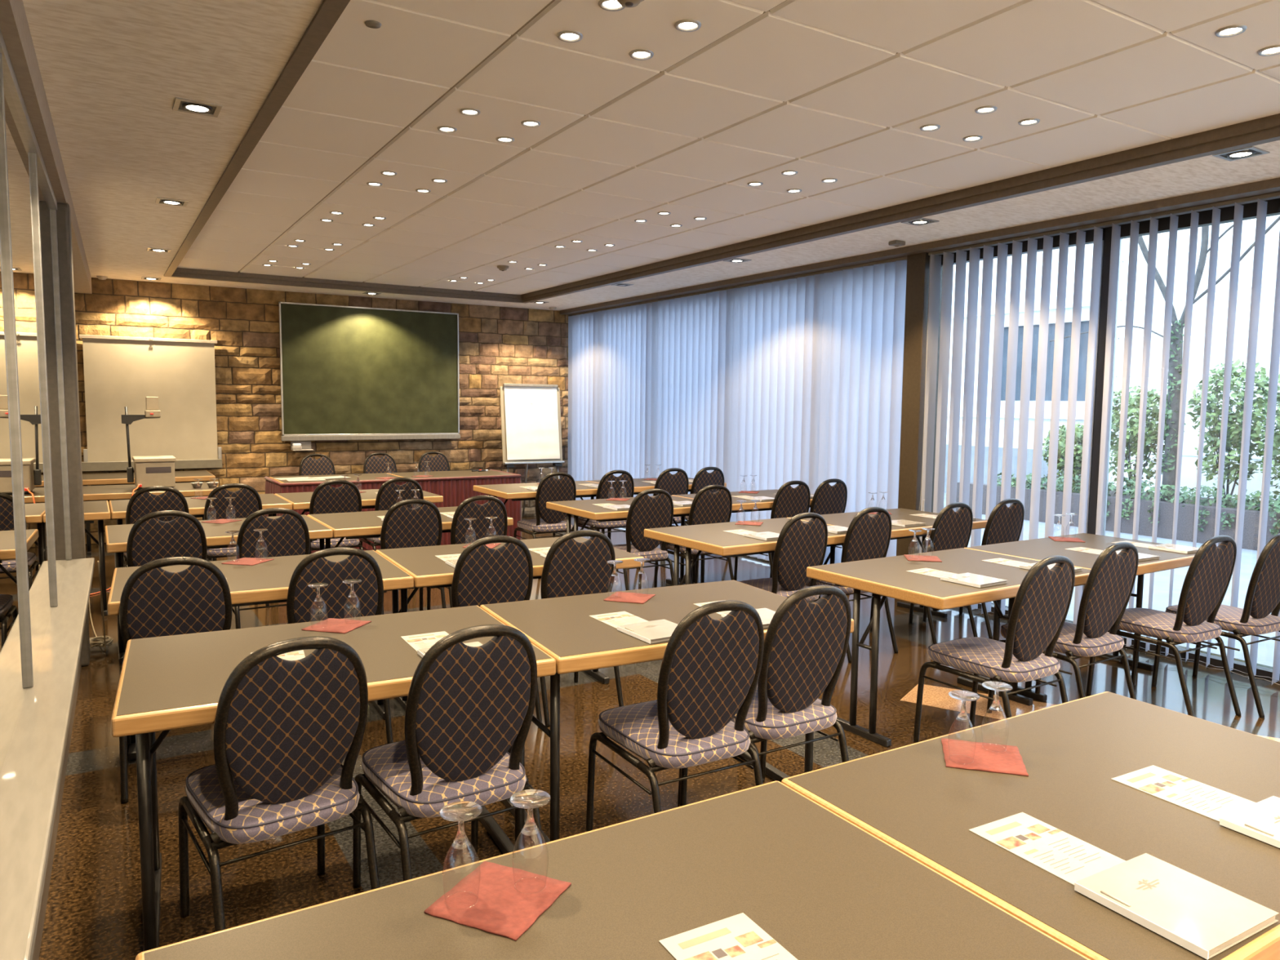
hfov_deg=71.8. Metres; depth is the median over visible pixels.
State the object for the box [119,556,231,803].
banquet chair
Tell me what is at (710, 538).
conference table
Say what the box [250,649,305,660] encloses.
leaflet
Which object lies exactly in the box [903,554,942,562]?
napkin
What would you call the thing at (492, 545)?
napkin
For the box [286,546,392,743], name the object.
banquet chair
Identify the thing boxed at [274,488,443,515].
conference table
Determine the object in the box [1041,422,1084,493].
shrub
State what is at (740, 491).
napkin
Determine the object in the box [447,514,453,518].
notepad
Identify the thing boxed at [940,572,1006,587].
notepad
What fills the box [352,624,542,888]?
banquet chair
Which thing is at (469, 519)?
wine glass
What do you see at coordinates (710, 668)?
banquet chair
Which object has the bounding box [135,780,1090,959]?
conference table
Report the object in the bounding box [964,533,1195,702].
conference table
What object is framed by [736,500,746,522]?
wine glass
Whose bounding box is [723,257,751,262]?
recessed light
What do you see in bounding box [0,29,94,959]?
wall
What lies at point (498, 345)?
wall
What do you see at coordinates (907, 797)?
conference table
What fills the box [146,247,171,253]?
recessed light
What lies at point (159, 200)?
recessed light
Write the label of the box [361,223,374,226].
recessed light
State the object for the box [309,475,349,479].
paper sheet
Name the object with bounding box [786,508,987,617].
conference table
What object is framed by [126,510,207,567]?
banquet chair
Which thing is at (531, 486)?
leaflet
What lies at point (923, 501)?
blind cord
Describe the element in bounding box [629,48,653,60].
recessed light
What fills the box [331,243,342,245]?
recessed light
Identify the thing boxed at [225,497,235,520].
wine glass
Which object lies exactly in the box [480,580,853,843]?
conference table
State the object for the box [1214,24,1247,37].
recessed light
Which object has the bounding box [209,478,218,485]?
wine glass
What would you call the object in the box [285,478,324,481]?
paper sheet
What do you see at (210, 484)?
dish
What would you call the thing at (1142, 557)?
notepad
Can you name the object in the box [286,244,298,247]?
recessed light
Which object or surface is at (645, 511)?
banquet chair
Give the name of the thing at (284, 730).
banquet chair
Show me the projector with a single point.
(153, 470)
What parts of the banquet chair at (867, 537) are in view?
seat, leg, frame, backrest, leg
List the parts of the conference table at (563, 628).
leg, leg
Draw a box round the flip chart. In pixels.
[499,383,565,518]
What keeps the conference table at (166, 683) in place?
on the floor
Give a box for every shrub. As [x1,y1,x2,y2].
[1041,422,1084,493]
[1108,385,1186,498]
[1186,358,1279,507]
[1250,373,1279,495]
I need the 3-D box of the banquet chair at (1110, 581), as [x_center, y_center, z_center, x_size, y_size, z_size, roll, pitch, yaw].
[2.058,0.721,4.244,0.421,0.917,0.564,-3,6,-33]
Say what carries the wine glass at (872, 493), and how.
on the napkin
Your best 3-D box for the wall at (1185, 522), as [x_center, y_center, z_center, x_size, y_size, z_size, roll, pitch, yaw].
[8.582,0.824,6.923,0.200,0.420,14.600,-2,6,-32]
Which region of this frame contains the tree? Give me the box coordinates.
[1049,215,1279,501]
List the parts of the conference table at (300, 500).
under rail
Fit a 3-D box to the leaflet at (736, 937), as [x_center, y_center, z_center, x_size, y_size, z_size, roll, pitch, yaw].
[0.163,0.679,1.193,0.150,0.002,0.290,-2,6,-29]
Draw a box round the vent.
[146,466,171,473]
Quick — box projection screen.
[79,334,222,471]
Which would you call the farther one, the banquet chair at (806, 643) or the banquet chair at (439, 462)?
the banquet chair at (439, 462)
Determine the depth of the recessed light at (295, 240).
7.14 m
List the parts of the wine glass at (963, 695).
stem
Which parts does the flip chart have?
leg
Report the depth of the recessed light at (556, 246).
7.30 m
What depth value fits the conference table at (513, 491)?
7.93 m
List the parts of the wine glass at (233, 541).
stem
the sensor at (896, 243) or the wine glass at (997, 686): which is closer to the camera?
the wine glass at (997, 686)
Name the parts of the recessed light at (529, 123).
bulb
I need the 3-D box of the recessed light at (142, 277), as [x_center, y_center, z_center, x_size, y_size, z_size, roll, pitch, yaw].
[-4.958,-2.041,8.962,0.170,0.011,0.170,-2,6,-32]
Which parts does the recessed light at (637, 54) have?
bulb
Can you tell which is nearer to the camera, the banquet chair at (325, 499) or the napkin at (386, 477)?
the banquet chair at (325, 499)
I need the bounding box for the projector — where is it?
[120,396,176,490]
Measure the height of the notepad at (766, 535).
0.016 m
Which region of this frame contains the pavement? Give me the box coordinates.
[943,492,1275,666]
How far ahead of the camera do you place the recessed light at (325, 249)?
7.55 m
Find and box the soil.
[1013,483,1279,512]
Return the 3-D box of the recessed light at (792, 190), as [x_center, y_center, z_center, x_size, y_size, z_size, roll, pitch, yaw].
[0.927,-1.735,5.307,0.092,0.006,0.092,-2,6,-32]
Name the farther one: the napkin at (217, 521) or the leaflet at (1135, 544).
the napkin at (217, 521)
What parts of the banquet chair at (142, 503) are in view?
backrest, frame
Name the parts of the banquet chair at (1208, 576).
leg, leg, seat frame, seat, leg, frame, backrest, leg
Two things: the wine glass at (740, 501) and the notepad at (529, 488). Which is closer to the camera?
the wine glass at (740, 501)
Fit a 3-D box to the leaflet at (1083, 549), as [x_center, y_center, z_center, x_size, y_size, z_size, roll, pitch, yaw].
[2.479,0.390,4.787,0.150,0.002,0.290,-2,6,-30]
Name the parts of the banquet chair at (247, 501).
seat frame, seat, backrest, frame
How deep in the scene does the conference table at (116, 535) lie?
5.15 m
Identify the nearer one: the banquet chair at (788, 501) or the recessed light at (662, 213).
the recessed light at (662, 213)
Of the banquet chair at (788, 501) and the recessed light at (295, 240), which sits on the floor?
the banquet chair at (788, 501)
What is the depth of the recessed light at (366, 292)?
9.97 m
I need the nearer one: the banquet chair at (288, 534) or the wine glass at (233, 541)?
the wine glass at (233, 541)
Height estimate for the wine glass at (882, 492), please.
0.146 m
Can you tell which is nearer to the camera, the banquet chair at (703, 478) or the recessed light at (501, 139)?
the recessed light at (501, 139)
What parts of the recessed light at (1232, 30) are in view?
bulb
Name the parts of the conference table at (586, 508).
leg, leg, under rail, leg, leg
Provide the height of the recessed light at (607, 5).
0.006 m
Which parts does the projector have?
arm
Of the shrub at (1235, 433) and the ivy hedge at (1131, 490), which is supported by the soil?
the shrub at (1235, 433)
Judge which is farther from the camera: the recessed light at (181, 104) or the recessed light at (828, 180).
the recessed light at (828, 180)
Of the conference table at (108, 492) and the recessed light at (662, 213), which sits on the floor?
the conference table at (108, 492)
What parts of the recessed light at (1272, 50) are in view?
bulb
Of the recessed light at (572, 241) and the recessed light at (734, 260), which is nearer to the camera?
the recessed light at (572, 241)
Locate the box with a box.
[291,443,302,449]
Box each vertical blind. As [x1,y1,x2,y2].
[568,256,906,564]
[919,191,1279,684]
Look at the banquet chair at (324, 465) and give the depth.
9.85 m
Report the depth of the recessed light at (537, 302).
10.70 m
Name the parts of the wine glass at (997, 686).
stem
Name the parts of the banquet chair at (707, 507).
leg, seat, leg, seat frame, leg, frame, backrest, leg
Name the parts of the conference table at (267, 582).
leg, under rail, leg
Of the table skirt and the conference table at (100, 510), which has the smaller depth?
the conference table at (100, 510)
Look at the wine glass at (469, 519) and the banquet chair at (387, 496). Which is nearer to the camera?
the wine glass at (469, 519)
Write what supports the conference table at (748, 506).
on the floor
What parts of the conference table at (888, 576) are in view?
leg, leg, leg, leg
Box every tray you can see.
[290,440,313,450]
[502,460,564,464]
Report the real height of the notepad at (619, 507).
0.016 m
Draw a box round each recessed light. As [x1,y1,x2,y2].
[141,276,160,280]
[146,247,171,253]
[155,197,188,206]
[172,97,222,117]
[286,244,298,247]
[293,239,305,242]
[320,218,333,222]
[324,248,334,250]
[329,211,343,214]
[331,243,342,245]
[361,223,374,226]
[362,291,381,294]
[366,182,382,186]
[373,216,386,219]
[380,170,397,176]
[415,188,431,193]
[431,177,447,182]
[437,125,457,133]
[459,107,480,115]
[495,136,514,142]
[520,120,540,127]
[530,301,548,303]
[554,245,565,248]
[556,30,582,42]
[571,240,582,242]
[586,248,597,251]
[598,0,625,11]
[604,244,614,246]
[611,283,634,286]
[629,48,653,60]
[634,218,647,222]
[657,211,670,215]
[670,224,682,227]
[674,18,701,31]
[693,217,706,220]
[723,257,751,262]
[747,182,763,186]
[781,170,797,175]
[786,188,801,193]
[821,177,837,182]
[901,217,939,226]
[920,124,940,131]
[962,135,982,142]
[974,106,997,114]
[1017,118,1039,125]
[1212,146,1270,160]
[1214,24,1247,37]
[1257,44,1279,56]
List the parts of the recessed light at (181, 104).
bulb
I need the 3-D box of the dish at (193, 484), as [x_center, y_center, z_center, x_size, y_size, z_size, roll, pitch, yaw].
[-3.848,0.044,7.674,0.100,0.052,0.098,-2,6,-32]
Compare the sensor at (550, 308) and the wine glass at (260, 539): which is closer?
the wine glass at (260, 539)
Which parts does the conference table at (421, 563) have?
leg, leg, under rail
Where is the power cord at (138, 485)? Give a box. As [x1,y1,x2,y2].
[89,484,139,595]
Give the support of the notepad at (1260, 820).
on the conference table at (907, 797)
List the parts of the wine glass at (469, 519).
stem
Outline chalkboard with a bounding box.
[278,302,460,440]
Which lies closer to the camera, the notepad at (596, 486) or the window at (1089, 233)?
the window at (1089, 233)
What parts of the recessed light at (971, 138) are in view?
bulb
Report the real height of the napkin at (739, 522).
0.004 m
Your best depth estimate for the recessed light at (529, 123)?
4.07 m
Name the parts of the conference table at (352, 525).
leg, leg, under rail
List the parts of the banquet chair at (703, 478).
frame, backrest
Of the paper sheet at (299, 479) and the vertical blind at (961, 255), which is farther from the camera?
the paper sheet at (299, 479)
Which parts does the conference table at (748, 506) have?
leg, leg, under rail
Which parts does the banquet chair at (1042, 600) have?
leg, seat frame, leg, seat, leg, frame, backrest, leg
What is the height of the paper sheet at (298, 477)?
0.002 m
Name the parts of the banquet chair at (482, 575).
frame, backrest, leg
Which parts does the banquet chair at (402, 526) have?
frame, backrest, leg, leg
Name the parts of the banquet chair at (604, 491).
seat, seat frame, frame, backrest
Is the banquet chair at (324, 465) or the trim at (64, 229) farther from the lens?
the banquet chair at (324, 465)
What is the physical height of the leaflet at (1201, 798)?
0.002 m
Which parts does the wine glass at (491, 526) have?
stem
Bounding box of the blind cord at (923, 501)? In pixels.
[918,255,930,511]
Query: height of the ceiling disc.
0.006 m
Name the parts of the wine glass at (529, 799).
stem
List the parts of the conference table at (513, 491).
under rail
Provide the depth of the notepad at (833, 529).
5.45 m
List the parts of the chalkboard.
chalk rail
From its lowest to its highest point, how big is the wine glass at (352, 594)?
0.146 m
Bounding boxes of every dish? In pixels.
[191,481,203,488]
[206,481,217,488]
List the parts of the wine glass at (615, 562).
stem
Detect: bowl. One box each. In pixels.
[442,842,480,901]
[511,827,548,884]
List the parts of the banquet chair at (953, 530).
leg, leg, leg, frame, backrest, leg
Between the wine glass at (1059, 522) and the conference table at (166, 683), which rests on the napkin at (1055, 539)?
the wine glass at (1059, 522)
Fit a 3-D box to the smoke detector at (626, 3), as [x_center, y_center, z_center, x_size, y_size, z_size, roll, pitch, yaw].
[-0.033,-1.503,2.752,0.114,0.046,0.114,-2,6,-32]
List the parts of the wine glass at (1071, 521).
stem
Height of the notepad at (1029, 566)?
0.016 m
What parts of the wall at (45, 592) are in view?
mirror pane, mirror pane, head rail, sill, mirror pane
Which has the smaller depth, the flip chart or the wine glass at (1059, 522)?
the wine glass at (1059, 522)
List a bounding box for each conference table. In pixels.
[82,470,215,555]
[82,481,217,561]
[83,500,111,615]
[104,515,333,663]
[106,550,413,760]
[109,493,292,567]
[111,605,555,951]
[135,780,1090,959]
[269,472,400,483]
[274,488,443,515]
[306,506,513,550]
[375,537,644,710]
[386,469,515,478]
[473,480,599,537]
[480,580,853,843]
[546,495,693,585]
[586,477,726,538]
[644,517,846,598]
[671,488,813,583]
[781,691,1279,959]
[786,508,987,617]
[806,547,1090,746]
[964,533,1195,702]
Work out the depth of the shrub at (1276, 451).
9.93 m
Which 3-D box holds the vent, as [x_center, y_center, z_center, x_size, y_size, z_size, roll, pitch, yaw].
[-4.073,-0.086,7.474,0.187,0.050,0.024,-2,6,-32]
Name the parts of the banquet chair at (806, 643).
leg, leg, seat frame, leg, seat, frame, backrest, leg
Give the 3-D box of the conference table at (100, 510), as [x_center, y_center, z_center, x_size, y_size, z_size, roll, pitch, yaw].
[-4.318,0.576,6.080,1.169,0.741,0.800,-2,6,-32]
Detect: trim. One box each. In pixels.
[0,0,92,293]
[56,202,90,666]
[164,0,1279,303]
[560,177,1279,315]
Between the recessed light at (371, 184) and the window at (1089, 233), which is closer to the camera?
the recessed light at (371, 184)
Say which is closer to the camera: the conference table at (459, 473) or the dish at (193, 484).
the dish at (193, 484)
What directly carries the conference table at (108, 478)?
on the floor
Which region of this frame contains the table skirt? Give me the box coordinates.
[264,469,521,553]
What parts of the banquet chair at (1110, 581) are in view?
leg, leg, seat, seat frame, leg, frame, backrest, leg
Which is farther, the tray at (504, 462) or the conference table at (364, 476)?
the tray at (504, 462)
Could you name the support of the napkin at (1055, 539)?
on the conference table at (1037, 549)
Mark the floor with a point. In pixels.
(94, 909)
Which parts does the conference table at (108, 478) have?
leg, under rail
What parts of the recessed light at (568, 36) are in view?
bulb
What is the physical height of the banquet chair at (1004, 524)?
0.917 m
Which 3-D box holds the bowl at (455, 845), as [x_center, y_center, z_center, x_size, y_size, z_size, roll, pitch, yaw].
[-0.277,0.606,1.372,0.058,0.098,0.058,-2,6,-32]
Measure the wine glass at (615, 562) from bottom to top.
0.146 m
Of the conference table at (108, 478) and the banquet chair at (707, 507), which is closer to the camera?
the banquet chair at (707, 507)
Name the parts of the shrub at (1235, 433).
stem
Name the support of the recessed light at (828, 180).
in the ceiling at (844, 91)
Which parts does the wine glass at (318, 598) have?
stem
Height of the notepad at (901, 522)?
0.016 m
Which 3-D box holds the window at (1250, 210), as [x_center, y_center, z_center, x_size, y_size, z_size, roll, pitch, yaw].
[3.409,-0.236,5.191,0.085,2.680,1.460,-2,6,-32]
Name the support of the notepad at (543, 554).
on the conference table at (421, 563)
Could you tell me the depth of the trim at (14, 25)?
3.31 m
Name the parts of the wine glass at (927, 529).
stem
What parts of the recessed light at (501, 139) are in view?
bulb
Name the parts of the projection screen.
rail, rail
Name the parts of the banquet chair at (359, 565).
frame, backrest, leg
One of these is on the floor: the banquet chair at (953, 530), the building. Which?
the banquet chair at (953, 530)
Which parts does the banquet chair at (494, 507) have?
leg, leg, frame, backrest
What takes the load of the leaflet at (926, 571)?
on the conference table at (888, 576)
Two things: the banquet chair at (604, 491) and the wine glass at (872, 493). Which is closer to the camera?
the wine glass at (872, 493)
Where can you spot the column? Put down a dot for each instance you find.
(917, 264)
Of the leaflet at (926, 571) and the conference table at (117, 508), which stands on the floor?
the conference table at (117, 508)
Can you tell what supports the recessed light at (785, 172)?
in the ceiling at (844, 91)
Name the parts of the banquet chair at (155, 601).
leg, leg, frame, backrest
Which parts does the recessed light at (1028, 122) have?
bulb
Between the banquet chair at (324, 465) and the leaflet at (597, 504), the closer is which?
the leaflet at (597, 504)
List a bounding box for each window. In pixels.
[941,226,1109,623]
[1092,198,1279,683]
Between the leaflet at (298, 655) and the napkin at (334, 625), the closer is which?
the leaflet at (298, 655)
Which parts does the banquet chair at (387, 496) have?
seat frame, seat, leg, backrest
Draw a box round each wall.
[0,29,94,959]
[74,277,568,544]
[955,482,1279,550]
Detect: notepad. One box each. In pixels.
[417,641,482,657]
[445,559,457,567]
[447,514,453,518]
[526,487,537,490]
[540,552,547,557]
[586,484,598,488]
[603,504,630,510]
[617,618,677,644]
[672,500,692,506]
[721,608,775,627]
[743,531,779,540]
[745,496,774,501]
[826,525,848,533]
[891,519,925,526]
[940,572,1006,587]
[1018,562,1082,572]
[1074,853,1279,959]
[1099,550,1160,561]
[1148,543,1199,553]
[1219,795,1279,848]
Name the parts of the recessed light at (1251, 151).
bulb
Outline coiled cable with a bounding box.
[88,560,113,651]
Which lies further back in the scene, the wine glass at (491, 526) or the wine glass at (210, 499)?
the wine glass at (210, 499)
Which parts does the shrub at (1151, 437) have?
stem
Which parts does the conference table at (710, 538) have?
leg, leg, under rail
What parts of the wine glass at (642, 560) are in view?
stem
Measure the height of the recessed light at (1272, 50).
0.006 m
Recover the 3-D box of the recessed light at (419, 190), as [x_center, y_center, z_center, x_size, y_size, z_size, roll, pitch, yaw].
[-1.327,-1.769,5.407,0.092,0.006,0.092,-2,6,-32]
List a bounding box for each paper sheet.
[275,476,310,479]
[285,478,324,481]
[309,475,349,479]
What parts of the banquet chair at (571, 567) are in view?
leg, leg, frame, backrest, leg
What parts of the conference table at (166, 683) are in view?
leg, leg, leg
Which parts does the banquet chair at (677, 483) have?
frame, backrest, seat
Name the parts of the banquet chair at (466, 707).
leg, leg, seat, seat frame, frame, backrest, leg, leg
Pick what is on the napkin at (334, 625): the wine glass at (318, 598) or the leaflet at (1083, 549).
the wine glass at (318, 598)
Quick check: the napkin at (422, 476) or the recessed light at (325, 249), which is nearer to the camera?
the recessed light at (325, 249)
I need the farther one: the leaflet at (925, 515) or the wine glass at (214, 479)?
the wine glass at (214, 479)
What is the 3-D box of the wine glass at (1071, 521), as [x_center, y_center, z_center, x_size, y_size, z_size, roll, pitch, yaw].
[2.568,0.273,5.261,0.065,0.146,0.065,-2,6,-32]
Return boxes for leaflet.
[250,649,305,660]
[400,631,448,651]
[435,553,461,561]
[440,511,454,515]
[519,485,537,488]
[528,546,550,554]
[589,611,647,628]
[594,503,617,506]
[658,912,797,959]
[693,600,731,615]
[722,528,755,535]
[733,495,753,498]
[906,568,956,577]
[909,513,937,518]
[968,812,1125,885]
[981,558,1029,567]
[1064,546,1103,555]
[1111,540,1159,550]
[1111,764,1256,822]
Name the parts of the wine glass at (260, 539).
stem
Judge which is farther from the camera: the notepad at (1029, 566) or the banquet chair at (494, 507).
the banquet chair at (494, 507)
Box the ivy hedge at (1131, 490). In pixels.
[996,472,1279,535]
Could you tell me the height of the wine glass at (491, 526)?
0.146 m
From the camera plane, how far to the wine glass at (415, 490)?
6.25 m
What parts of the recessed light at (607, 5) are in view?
bulb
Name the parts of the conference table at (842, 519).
leg, under rail, leg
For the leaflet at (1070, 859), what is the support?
on the conference table at (907, 797)
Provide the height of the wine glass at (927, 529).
0.146 m
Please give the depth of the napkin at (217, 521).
5.60 m
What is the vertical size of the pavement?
0.100 m
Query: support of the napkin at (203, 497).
on the conference table at (117, 508)
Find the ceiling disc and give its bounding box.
[364,20,381,28]
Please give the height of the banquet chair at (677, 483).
0.917 m
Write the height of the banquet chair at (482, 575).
0.917 m
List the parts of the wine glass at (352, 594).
stem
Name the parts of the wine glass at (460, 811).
stem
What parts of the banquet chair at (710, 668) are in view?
leg, leg, seat, seat frame, leg, frame, backrest, leg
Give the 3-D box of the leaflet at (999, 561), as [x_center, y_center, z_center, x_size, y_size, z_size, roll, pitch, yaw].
[1.871,0.417,4.398,0.150,0.002,0.290,-2,6,-31]
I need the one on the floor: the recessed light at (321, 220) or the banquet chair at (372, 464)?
the banquet chair at (372, 464)
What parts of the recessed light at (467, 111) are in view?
bulb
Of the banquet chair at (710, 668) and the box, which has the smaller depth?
the banquet chair at (710, 668)
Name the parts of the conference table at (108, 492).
under rail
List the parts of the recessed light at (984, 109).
bulb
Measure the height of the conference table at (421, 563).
0.741 m
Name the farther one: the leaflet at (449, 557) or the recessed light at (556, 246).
the recessed light at (556, 246)
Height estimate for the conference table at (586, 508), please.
0.741 m
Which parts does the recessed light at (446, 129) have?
bulb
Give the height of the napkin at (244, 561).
0.004 m
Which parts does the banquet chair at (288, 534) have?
leg, frame, backrest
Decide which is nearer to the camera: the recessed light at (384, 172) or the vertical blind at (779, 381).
the recessed light at (384, 172)
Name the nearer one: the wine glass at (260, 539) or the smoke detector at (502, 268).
the wine glass at (260, 539)
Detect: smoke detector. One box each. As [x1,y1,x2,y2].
[497,265,509,271]
[615,0,644,7]
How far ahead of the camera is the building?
12.77 m
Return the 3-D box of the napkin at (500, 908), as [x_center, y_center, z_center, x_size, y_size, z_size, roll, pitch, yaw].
[-0.221,0.656,1.389,0.167,0.004,0.167,3,5,24]
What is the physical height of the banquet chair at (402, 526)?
0.917 m
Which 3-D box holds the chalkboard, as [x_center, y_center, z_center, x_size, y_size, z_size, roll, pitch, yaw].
[-3.140,-1.248,10.430,2.095,1.547,0.075,-2,6,-32]
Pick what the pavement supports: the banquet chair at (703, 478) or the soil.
the soil
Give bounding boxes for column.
[896,252,942,555]
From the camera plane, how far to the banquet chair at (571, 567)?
4.22 m
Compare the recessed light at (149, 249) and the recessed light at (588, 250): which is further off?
the recessed light at (588, 250)
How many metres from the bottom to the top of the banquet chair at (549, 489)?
0.917 m
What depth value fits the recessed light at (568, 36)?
3.10 m
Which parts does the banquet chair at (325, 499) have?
seat, seat frame, backrest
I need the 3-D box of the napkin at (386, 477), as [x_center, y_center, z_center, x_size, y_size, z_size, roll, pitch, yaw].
[-2.533,-0.020,8.836,0.167,0.004,0.167,4,6,35]
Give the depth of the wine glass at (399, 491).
6.20 m
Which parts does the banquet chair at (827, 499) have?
frame, backrest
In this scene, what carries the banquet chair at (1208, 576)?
on the floor
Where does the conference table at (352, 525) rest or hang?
on the floor
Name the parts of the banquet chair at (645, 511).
leg, leg, seat, frame, backrest, seat frame, leg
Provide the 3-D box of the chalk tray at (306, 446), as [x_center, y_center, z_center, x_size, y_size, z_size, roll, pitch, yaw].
[-3.838,-0.387,10.035,0.220,0.100,0.140,-2,6,-32]
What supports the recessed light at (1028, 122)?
in the ceiling at (844, 91)
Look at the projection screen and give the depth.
9.23 m
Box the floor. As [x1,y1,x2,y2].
[38,514,1279,959]
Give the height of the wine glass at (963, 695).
0.146 m
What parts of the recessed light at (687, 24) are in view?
bulb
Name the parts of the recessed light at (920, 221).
bulb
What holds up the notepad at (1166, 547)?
on the conference table at (1037, 549)
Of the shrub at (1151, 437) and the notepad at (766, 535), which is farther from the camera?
the shrub at (1151, 437)
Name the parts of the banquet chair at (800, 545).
seat, frame, backrest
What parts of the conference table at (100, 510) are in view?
under rail, leg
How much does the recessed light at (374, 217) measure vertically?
0.006 m
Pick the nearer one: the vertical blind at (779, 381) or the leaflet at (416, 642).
the leaflet at (416, 642)
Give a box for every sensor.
[96,275,107,279]
[548,306,556,310]
[888,240,905,247]
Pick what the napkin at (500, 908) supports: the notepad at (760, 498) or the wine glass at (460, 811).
the wine glass at (460, 811)
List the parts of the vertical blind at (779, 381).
head rail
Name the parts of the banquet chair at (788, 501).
leg, leg, leg, frame, backrest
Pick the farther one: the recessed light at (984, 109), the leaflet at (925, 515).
the leaflet at (925, 515)
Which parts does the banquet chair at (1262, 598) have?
leg, leg, seat, seat frame, leg, frame, backrest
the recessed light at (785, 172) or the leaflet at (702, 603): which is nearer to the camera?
the leaflet at (702, 603)
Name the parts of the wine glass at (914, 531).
stem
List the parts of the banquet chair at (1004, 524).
leg, leg, leg, frame, backrest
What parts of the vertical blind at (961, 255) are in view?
head rail, chain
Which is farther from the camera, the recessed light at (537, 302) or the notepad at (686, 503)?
the recessed light at (537, 302)
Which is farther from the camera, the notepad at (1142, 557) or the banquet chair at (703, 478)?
the banquet chair at (703, 478)
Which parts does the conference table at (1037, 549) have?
leg, leg, leg, leg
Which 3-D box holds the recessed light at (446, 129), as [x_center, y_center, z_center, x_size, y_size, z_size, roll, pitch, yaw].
[-0.912,-1.657,4.176,0.092,0.006,0.092,-2,6,-32]
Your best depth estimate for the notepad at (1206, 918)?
1.37 m
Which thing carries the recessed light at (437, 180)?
in the ceiling at (844, 91)
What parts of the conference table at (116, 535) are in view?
leg, under rail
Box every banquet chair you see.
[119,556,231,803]
[123,485,189,567]
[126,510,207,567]
[178,635,380,932]
[204,483,269,606]
[231,507,310,629]
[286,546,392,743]
[298,453,335,475]
[309,480,364,551]
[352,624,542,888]
[359,477,423,551]
[363,452,397,473]
[380,498,446,614]
[417,451,449,471]
[426,495,507,609]
[451,535,542,728]
[513,471,576,539]
[539,529,623,726]
[573,470,639,568]
[586,600,764,831]
[613,488,673,590]
[653,467,688,547]
[653,484,733,587]
[671,466,727,559]
[677,585,851,804]
[733,480,810,580]
[738,512,827,601]
[805,506,897,662]
[809,478,847,548]
[870,502,977,644]
[913,555,1075,742]
[922,498,1024,639]
[986,542,1138,713]
[1085,534,1241,716]
[1151,533,1279,718]
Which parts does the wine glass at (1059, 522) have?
stem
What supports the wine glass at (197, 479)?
on the napkin at (203, 497)
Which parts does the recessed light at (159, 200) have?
bulb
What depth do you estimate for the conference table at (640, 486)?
8.54 m
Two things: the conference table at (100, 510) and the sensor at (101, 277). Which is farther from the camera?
the sensor at (101, 277)
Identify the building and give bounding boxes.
[944,214,1279,502]
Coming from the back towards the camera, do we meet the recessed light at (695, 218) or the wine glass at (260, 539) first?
the recessed light at (695, 218)
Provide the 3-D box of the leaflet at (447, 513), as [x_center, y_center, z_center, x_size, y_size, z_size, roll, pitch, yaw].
[-1.267,0.238,6.064,0.150,0.002,0.290,-2,6,-29]
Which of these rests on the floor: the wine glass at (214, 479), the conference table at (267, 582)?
the conference table at (267, 582)
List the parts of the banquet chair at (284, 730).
leg, leg, seat, seat frame, frame, backrest, leg, leg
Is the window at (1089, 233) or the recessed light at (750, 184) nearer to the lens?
the recessed light at (750, 184)
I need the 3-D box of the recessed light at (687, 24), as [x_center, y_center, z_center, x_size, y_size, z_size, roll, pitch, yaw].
[0.163,-1.542,3.000,0.092,0.006,0.092,-2,6,-32]
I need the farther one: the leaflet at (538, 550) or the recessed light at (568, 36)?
the leaflet at (538, 550)
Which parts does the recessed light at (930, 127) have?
bulb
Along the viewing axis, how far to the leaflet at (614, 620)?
3.19 m
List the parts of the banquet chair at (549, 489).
leg, leg, seat, seat frame, frame, backrest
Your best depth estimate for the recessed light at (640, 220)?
6.22 m
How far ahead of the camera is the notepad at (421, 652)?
2.73 m
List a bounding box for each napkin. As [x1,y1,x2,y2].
[190,496,208,499]
[201,519,241,524]
[221,557,274,565]
[302,617,371,633]
[374,476,395,479]
[411,475,431,477]
[424,861,571,941]
[462,542,501,548]
[603,591,655,604]
[605,497,629,501]
[734,520,763,525]
[738,490,759,493]
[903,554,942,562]
[941,737,1028,776]
[1048,536,1084,542]
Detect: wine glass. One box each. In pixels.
[194,478,203,497]
[205,497,216,511]
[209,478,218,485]
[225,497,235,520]
[225,530,239,557]
[253,528,267,556]
[308,582,328,628]
[342,578,361,623]
[395,489,404,499]
[411,488,420,505]
[439,800,482,909]
[464,517,476,528]
[485,516,497,536]
[509,789,551,893]
[606,560,622,598]
[634,558,649,595]
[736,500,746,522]
[751,499,760,522]
[868,492,876,500]
[879,491,887,508]
[908,528,921,559]
[921,527,934,557]
[947,689,979,763]
[981,680,1012,751]
[1053,514,1066,540]
[1066,513,1077,538]
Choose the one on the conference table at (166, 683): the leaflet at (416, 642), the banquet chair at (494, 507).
the leaflet at (416, 642)
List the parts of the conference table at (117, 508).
leg, under rail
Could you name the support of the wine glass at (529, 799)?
on the napkin at (500, 908)

